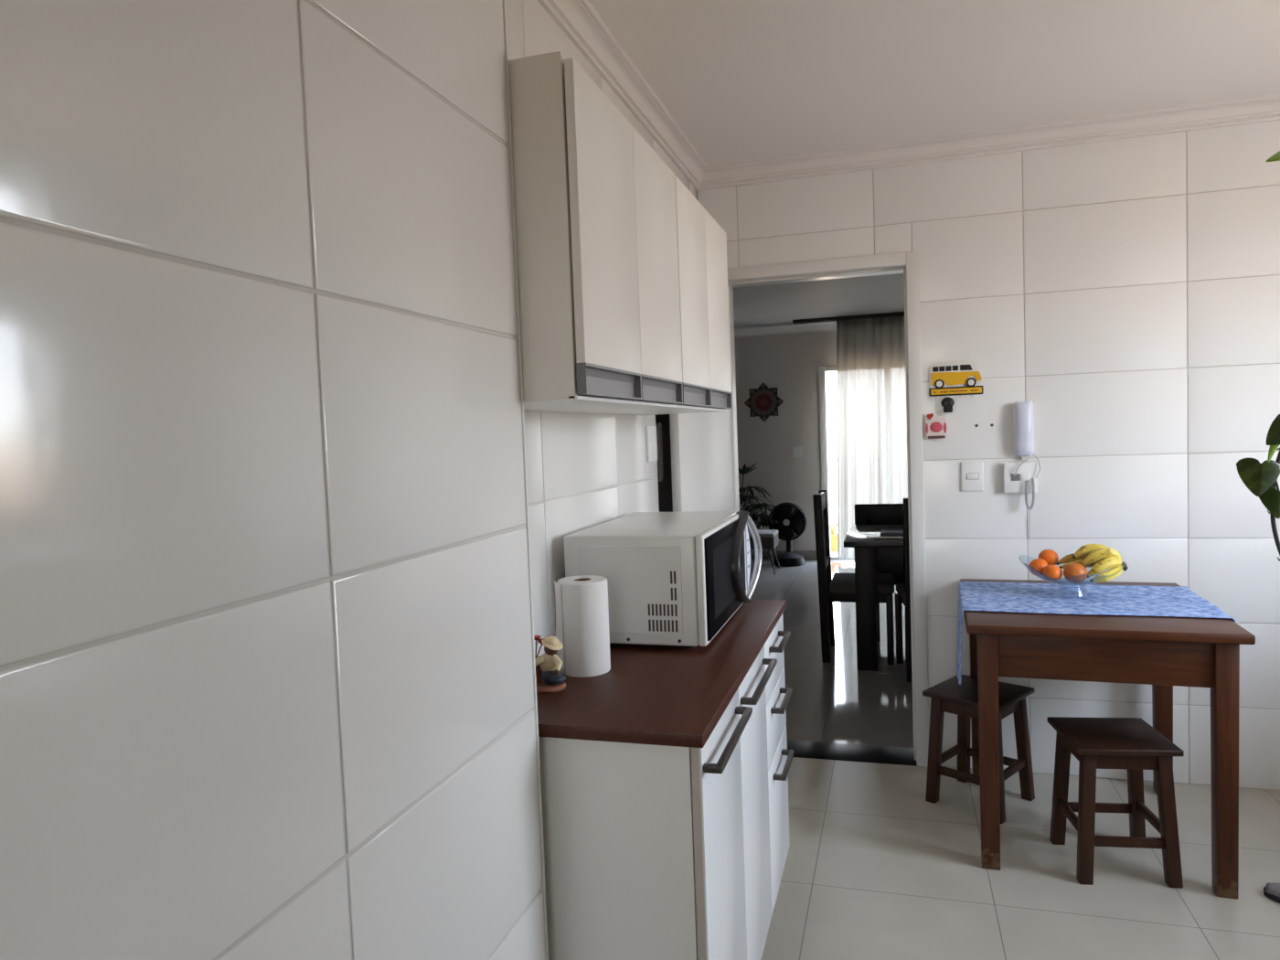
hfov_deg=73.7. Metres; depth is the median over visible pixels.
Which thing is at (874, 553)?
dining table
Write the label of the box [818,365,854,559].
window
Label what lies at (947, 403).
key fob
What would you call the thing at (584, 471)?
wall
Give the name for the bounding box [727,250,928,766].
trim
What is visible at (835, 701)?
floor
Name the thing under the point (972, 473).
light switch
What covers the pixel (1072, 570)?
orange
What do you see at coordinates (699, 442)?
door
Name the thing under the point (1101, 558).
banana bunch
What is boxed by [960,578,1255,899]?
kitchen table
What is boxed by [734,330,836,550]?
wall
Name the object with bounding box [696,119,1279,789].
wall
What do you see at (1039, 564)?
orange
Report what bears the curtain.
hanging from the rail at (896, 314)
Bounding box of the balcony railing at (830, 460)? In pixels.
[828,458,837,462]
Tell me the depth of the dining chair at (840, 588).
5.30 m
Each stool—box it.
[747,529,780,574]
[922,674,1034,824]
[1046,716,1183,888]
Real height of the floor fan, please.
0.676 m
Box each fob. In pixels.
[925,399,946,438]
[940,394,954,412]
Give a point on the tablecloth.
(1009, 597)
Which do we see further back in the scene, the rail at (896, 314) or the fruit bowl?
the rail at (896, 314)
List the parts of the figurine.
flower stem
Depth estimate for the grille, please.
9.13 m
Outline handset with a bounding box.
[1013,401,1040,539]
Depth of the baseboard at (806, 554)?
9.59 m
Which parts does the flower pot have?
pot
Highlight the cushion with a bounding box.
[747,529,778,537]
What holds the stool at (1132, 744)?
on the floor at (874, 869)
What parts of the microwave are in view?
frame, door, door handle, control panel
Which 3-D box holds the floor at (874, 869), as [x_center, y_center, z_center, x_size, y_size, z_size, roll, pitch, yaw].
[1.168,1.418,1.164,3.510,0.120,4.870,-1,3,17]
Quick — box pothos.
[1236,150,1279,561]
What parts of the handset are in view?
coiled cord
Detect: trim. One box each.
[502,0,548,959]
[536,0,1279,190]
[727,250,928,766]
[734,321,798,337]
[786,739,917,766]
[797,321,836,332]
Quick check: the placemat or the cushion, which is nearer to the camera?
the placemat
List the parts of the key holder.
panel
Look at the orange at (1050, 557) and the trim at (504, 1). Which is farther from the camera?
the orange at (1050, 557)
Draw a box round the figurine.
[533,635,565,693]
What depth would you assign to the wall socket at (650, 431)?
2.95 m
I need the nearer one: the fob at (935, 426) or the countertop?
the countertop
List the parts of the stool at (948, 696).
leg, leg, seat, leg, leg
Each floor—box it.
[749,559,913,747]
[761,757,1279,959]
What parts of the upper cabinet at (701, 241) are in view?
door, door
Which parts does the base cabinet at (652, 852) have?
door, handle, door, handle, drawer, drawer, drawer, handle, handle, handle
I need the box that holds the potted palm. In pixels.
[738,462,778,563]
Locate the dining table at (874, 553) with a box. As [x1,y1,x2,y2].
[843,524,904,671]
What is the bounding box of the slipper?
[1263,883,1279,903]
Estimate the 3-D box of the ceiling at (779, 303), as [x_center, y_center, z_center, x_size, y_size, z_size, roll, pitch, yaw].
[2.007,-1.651,6.477,6.500,0.120,5.810,-1,3,17]
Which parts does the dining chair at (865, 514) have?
backrest, seat frame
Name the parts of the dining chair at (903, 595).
leg, seat, leg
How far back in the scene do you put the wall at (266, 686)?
0.88 m
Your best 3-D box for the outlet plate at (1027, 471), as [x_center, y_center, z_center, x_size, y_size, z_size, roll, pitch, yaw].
[1.544,-0.010,3.468,0.124,0.124,0.033,-1,3,17]
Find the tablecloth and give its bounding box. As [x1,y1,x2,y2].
[956,581,1235,684]
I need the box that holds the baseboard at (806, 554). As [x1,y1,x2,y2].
[751,550,816,559]
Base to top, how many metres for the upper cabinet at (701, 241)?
0.592 m
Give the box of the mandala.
[744,382,783,421]
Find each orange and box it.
[1028,558,1047,575]
[1038,549,1058,565]
[1043,565,1062,581]
[1063,563,1087,583]
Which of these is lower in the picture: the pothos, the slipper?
the slipper
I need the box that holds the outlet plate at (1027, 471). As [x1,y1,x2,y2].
[1002,461,1036,492]
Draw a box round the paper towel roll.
[554,575,610,677]
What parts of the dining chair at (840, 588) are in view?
leg, rail, leg, seat frame, seat, leg, leg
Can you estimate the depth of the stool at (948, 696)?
3.28 m
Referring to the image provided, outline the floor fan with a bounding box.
[768,501,807,566]
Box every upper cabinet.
[508,51,682,412]
[576,175,732,415]
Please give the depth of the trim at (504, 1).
1.51 m
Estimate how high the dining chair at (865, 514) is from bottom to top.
0.870 m
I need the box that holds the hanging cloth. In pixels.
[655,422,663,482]
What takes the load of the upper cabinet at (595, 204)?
attached to the wall at (584, 471)
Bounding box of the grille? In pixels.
[768,501,807,540]
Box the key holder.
[929,360,983,398]
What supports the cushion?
on the stool at (769, 538)
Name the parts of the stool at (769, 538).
seat, leg, leg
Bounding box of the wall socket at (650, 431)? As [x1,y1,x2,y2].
[645,426,657,462]
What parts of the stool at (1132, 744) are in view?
leg, leg, seat, leg, leg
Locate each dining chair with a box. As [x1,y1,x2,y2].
[812,489,894,664]
[854,503,904,585]
[894,497,912,682]
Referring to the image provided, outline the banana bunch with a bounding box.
[1056,544,1128,582]
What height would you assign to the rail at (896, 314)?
0.035 m
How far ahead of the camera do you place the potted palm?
9.29 m
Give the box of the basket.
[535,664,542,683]
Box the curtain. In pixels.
[836,315,907,558]
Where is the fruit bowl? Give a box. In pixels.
[1018,554,1125,597]
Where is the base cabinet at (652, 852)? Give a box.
[538,614,794,959]
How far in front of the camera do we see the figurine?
1.76 m
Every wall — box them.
[0,0,545,959]
[505,0,696,656]
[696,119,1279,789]
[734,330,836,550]
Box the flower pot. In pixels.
[830,521,837,551]
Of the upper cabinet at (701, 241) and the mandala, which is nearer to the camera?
the upper cabinet at (701, 241)
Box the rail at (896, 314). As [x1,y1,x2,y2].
[792,311,904,324]
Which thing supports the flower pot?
on the floor
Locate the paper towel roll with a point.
(581, 602)
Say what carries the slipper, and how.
on the floor at (874, 869)
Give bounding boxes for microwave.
[563,510,762,648]
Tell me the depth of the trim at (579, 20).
3.29 m
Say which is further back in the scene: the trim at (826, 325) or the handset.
the trim at (826, 325)
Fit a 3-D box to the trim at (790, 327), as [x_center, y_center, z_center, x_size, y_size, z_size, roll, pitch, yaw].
[0.772,-1.658,9.675,2.000,0.111,0.095,-1,3,17]
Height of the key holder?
0.153 m
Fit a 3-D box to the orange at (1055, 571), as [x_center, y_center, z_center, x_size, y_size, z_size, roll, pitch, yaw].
[1.488,0.337,3.079,0.064,0.060,0.064,-2,3,-5]
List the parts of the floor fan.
blade, blade, blade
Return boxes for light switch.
[791,446,802,457]
[960,461,983,490]
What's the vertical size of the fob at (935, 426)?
0.172 m
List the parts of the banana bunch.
crown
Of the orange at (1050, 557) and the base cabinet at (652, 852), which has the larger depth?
the orange at (1050, 557)
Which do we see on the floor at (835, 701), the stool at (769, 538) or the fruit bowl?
the stool at (769, 538)
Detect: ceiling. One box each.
[587,0,1279,167]
[732,273,904,326]
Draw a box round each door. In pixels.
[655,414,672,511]
[669,408,732,511]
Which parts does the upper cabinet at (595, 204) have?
door, door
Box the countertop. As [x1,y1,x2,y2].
[536,599,786,747]
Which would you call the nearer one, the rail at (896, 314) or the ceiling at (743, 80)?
the ceiling at (743, 80)
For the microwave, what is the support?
on the countertop
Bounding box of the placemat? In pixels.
[879,529,903,536]
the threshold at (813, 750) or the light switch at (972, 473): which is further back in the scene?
the threshold at (813, 750)
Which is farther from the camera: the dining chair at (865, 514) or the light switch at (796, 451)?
the light switch at (796, 451)
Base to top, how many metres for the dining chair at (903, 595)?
1.050 m

